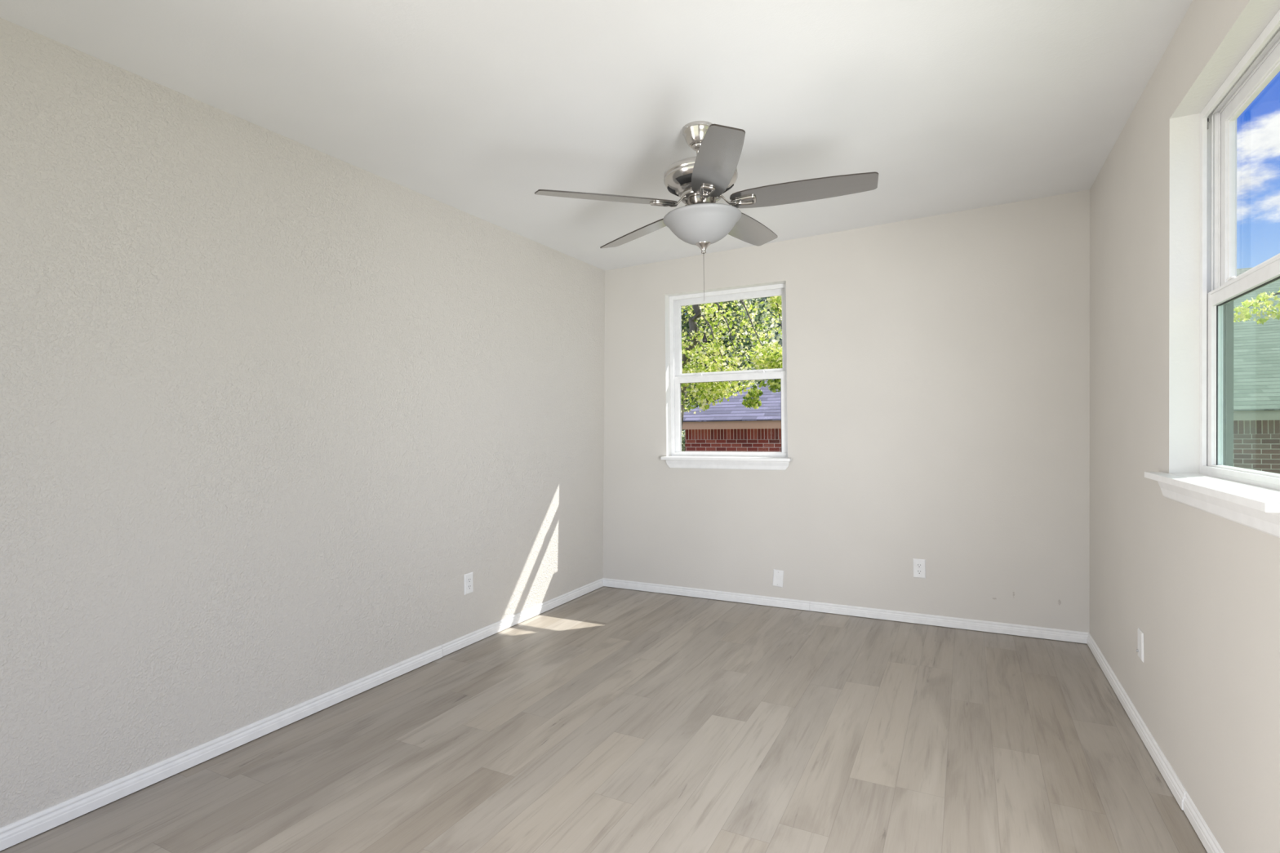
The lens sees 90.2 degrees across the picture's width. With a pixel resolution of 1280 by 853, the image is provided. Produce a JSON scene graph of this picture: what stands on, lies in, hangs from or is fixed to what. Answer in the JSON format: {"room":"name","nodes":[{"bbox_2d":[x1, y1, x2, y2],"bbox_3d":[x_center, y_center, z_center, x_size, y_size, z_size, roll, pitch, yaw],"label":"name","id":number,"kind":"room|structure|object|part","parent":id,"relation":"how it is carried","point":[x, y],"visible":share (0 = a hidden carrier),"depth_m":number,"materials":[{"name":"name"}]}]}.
{"room":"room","nodes":[
{"label":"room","id":0,"kind":"room"},
{"bbox_2d":[0,17,604,827],"bbox_3d":[-1.581,0.025,2.603,0.202,2.481,5.351,-1,0,27],"label":"wall","id":1,"kind":"structure","parent":0,"point":[269,401],"depth_m":2.46,"materials":[{"name":"paint"}]},
{"bbox_2d":[0,577,603,851],"bbox_3d":[-1.482,1.210,2.640,0.016,0.062,5.200,-1,0,27],"label":"baseboard","id":2,"kind":"structure","parent":1,"relation":"attached to","point":[20,830],"depth_m":2.47,"materials":[{"name":"white paint"}]},
{"bbox_2d":[464,572,473,595],"bbox_3d":[-0.971,0.891,3.624,0.008,0.116,0.071,0,1,27],"label":"electrical outlet","id":3,"kind":"object","parent":1,"relation":"attached to","point":[468,579],"visible":1,"depth_m":3.62,"materials":[{"name":"white plastic"}]},
{"bbox_2d":[0,0,1192,271],"bbox_3d":[-0.072,-1.309,1.910,3.616,0.200,5.600,-1,0,27],"label":"ceiling","id":4,"kind":"structure","parent":0,"point":[476,108],"depth_m":2.35,"materials":[{"name":"paint"}]},
{"bbox_2d":[534,120,878,342],"bbox_3d":[0.298,-0.803,2.691,1.335,0.899,1.324,-2,0,27],"label":"ceiling fan","id":5,"kind":"object","parent":4,"relation":"hanging from","point":[700,181],"visible":1,"depth_m":2.56,"materials":[{"name":"grey wood"}]},
{"bbox_3d":[-0.126,-0.909,2.539,0.572,0.038,0.144,-2,0,-19],"label":"blade","id":6,"kind":"part","parent":5,"relation":"part of","materials":[{"name":"laminate"}]},
{"bbox_3d":[0.011,-0.914,2.998,0.144,0.038,0.572,-2,0,-37],"label":"blade","id":7,"kind":"part","parent":5,"relation":"part of","materials":[{"name":"laminate"}]},
{"bbox_3d":[0.118,-0.929,2.626,0.156,0.055,0.057,-2,0,-19],"label":"blade arm","id":8,"kind":"part","parent":5,"relation":"part of","materials":[{"name":"silver metal"}]},
{"bbox_3d":[0.263,-0.823,2.673,0.327,0.120,0.327,-2,0,27],"label":"lamp shade","id":9,"kind":"part","parent":5,"relation":"part of","materials":[{"name":"white glass"}]},
{"bbox_3d":[0.269,-0.556,2.672,0.002,0.338,0.002,-1,0,-18],"label":"pull chain","id":10,"kind":"part","parent":5,"relation":"part of","materials":[{"name":"silver metal"}]},
{"bbox_3d":[0.260,-0.935,2.525,0.057,0.055,0.156,-2,0,-1],"label":"blade arm","id":11,"kind":"part","parent":5,"relation":"part of","materials":[{"name":"silver metal"}]},
{"bbox_3d":[0.268,-0.927,2.266,0.145,0.034,0.572,-1,0,-1],"label":"blade","id":12,"kind":"part","parent":5,"relation":"part of","materials":[{"name":"laminate"}]},
{"bbox_3d":[0.399,-0.941,2.630,0.156,0.055,0.057,-2,0,17],"label":"blade arm","id":13,"kind":"part","parent":5,"relation":"part of","materials":[{"name":"silver metal"}]},
{"bbox_3d":[0.490,-0.934,3.009,0.144,0.038,0.572,-2,0,35],"label":"blade","id":14,"kind":"part","parent":5,"relation":"part of","materials":[{"name":"laminate"}]},
{"bbox_3d":[0.649,-0.942,2.556,0.572,0.038,0.144,-2,0,17],"label":"blade","id":15,"kind":"part","parent":5,"relation":"part of","materials":[{"name":"laminate"}]},
{"bbox_2d":[0,586,1207,852],"bbox_3d":[-0.092,1.227,1.863,3.367,0.001,8.125,-1,0,27],"label":"floor","id":16,"kind":"structure","parent":0,"point":[605,719],"depth_m":2.36,"materials":[{"name":"grey laminate"}]},
{"bbox_2d":[603,189,1089,632],"bbox_3d":[1.188,-0.038,4.281,3.466,2.555,0.162,-1,0,27],"label":"wall","id":17,"kind":"structure","parent":0,"point":[938,366],"depth_m":3.98,"materials":[{"name":"paint"}]},
{"bbox_2d":[660,283,792,470],"bbox_3d":[0.616,-0.338,4.536,0.944,1.277,0.229,-1,0,27],"label":"window","id":18,"kind":"structure","parent":17,"relation":"in","point":[678,459],"depth_m":4.58,"materials":[{"name":"white plastic"}]},
{"bbox_3d":[0.604,0.226,4.499,0.944,0.022,0.148,-1,0,27],"label":"sill","id":19,"kind":"part","parent":18,"relation":"part of","materials":[{"name":"white paint"}]},
{"bbox_3d":[0.650,-0.659,4.623,0.868,0.610,0.029,-1,0,27],"label":"sash","id":20,"kind":"part","parent":18,"relation":"part of","materials":[{"name":"white plastic"}]},
{"bbox_3d":[0.640,-0.087,4.590,0.868,0.579,0.034,-1,0,27],"label":"sash","id":21,"kind":"part","parent":18,"relation":"part of","materials":[{"name":"white plastic"}]},
{"bbox_2d":[772,568,783,587],"bbox_3d":[0.934,1.028,4.319,0.080,0.119,0.007,-1,0,27],"label":"blank wall plate","id":22,"kind":"object","parent":17,"relation":"attached to","point":[778,575],"visible":1,"depth_m":4.32,"materials":[{"name":"white plastic"}]},
{"bbox_2d":[603,577,1088,644],"bbox_3d":[1.095,1.186,4.234,3.117,0.060,0.013,-1,0,27],"label":"baseboard","id":23,"kind":"structure","parent":17,"relation":"attached to","point":[1079,637],"depth_m":4.06,"materials":[{"name":"white paint"}]},
{"bbox_2d":[912,558,925,578],"bbox_3d":[1.715,0.872,3.918,0.071,0.116,0.008,-1,0,27],"label":"electrical outlet","id":24,"kind":"object","parent":17,"relation":"attached to","point":[919,565],"visible":1,"depth_m":3.92,"materials":[{"name":"white plastic"}]},
{"bbox_2d":[915,563,922,568],"bbox_3d":[1.714,0.852,3.916,0.034,0.028,0.004,-1,0,27],"label":"receptacle","id":25,"kind":"object","parent":24,"relation":"attached to","point":[917,565],"depth_m":3.91,"materials":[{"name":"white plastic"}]},
{"bbox_2d":[916,569,922,573],"bbox_3d":[1.714,0.891,3.916,0.034,0.028,0.004,-1,0,27],"label":"receptacle","id":26,"kind":"object","parent":24,"relation":"attached to","point":[918,571],"depth_m":3.91,"materials":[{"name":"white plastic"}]},
{"bbox_2d":[1089,0,1279,852],"bbox_3d":[1.343,-0.056,1.104,0.209,2.570,5.350,-1,0,27],"label":"wall","id":27,"kind":"structure","parent":0,"point":[1202,588],"depth_m":2.16,"materials":[{"name":"paint"}]},
{"bbox_2d":[1136,627,1143,662],"bbox_3d":[1.963,0.858,2.507,0.012,0.113,0.074,0,0,27],"label":"cable wall plate","id":28,"kind":"object","parent":27,"relation":"attached to","point":[1140,633],"visible":1,"depth_m":2.49,"materials":[{"name":"white plastic"}]},
{"bbox_2d":[1087,632,1224,852],"bbox_3d":[1.869,1.172,2.322,0.015,0.060,2.710,-1,0,27],"label":"baseboard","id":29,"kind":"structure","parent":27,"relation":"attached to","point":[1211,844],"depth_m":2.23,"materials":[{"name":"white paint"}]},
{"bbox_2d":[1144,9,1279,537],"bbox_3d":[1.657,-0.401,1.762,0.236,1.289,1.014,-1,0,27],"label":"window","id":30,"kind":"structure","parent":27,"relation":"in","point":[1250,498],"depth_m":2.05,"materials":[{"name":"white plastic"}]},
{"bbox_3d":[1.621,0.170,1.783,0.140,0.022,1.014,-1,0,27],"label":"sill","id":31,"kind":"part","parent":30,"relation":"part of","materials":[{"name":"white paint"}]},
{"bbox_3d":[1.707,-0.443,1.716,0.103,1.205,0.896,-1,0,27],"label":"frame","id":32,"kind":"part","parent":30,"relation":"part of","materials":[{"name":"white plastic"}]},
{"bbox_3d":[1.695,-0.147,1.722,0.036,0.585,0.867,-1,0,27],"label":"sash","id":33,"kind":"part","parent":30,"relation":"part of","materials":[{"name":"white plastic"}]},
{"bbox_3d":[1.725,-0.725,1.705,0.036,0.616,0.868,-1,0,27],"label":"sash","id":34,"kind":"part","parent":30,"relation":"part of","materials":[{"name":"white plastic"}]},
{"label":"outside","id":35,"kind":"structure","parent":0,"visible":0},
{"bbox_3d":[8.792,2.318,17.155,85.000,0.200,90.000,-1,0,27],"label":"ground","id":36,"kind":"structure","parent":35,"visible":0},
{"bbox_2d":[681,403,689,451],"bbox_3d":[0.670,0.776,14.918,1.668,3.060,1.682,-1,0,27],"label":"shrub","id":37,"kind":"object","parent":36,"relation":"on","point":[682,431],"visible":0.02,"depth_m":14.56,"materials":[{"name":"green plant"}]},
{"bbox_2d":[680,295,782,430],"bbox_3d":[1.087,-0.508,8.960,4.247,5.626,1.688,-1,0,44],"label":"tree","id":38,"kind":"object","parent":36,"relation":"on","point":[773,360],"visible":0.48,"depth_m":8.51,"materials":[{"name":"green plant"}]},
{"bbox_2d":[682,379,781,452],"bbox_3d":[5.208,-0.075,15.332,6.160,4.657,8.900,-1,0,27],"label":"house","id":39,"kind":"structure","parent":36,"relation":"on","point":[729,425],"depth_m":12.40,"materials":[{"name":"red brick"}]},
{"bbox_2d":[681,297,782,445],"bbox_3d":[1.980,-2.546,21.760,6.760,9.733,4.248,-1,0,27],"label":"tree","id":40,"kind":"object","parent":36,"relation":"on","point":[758,317],"visible":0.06,"depth_m":20.48,"materials":[{"name":"green plant"}]},
{"bbox_2d":[723,297,782,391],"bbox_3d":[6.509,-3.991,28.402,9.642,12.552,4.354,-1,0,27],"label":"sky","id":41,"kind":"structure","parent":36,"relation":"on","point":[763,299],"depth_m":27.35,"materials":[{"name":"green plant"}]},
{"bbox_2d":[1233,267,1279,474],"bbox_3d":[15.895,-0.726,13.111,12.260,5.706,12.860,-1,0,27],"label":"house","id":42,"kind":"structure","parent":36,"relation":"on","point":[1256,347],"depth_m":9.89,"materials":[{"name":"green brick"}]},
{"bbox_2d":[1233,288,1279,324],"bbox_3d":[6.133,-0.308,5.338,1.308,5.067,1.538,-1,0,-29],"label":"tree","id":43,"kind":"object","parent":36,"relation":"on","point":[1245,313],"visible":0.98,"depth_m":5.60,"materials":[{"name":"green plant"}]}
]}

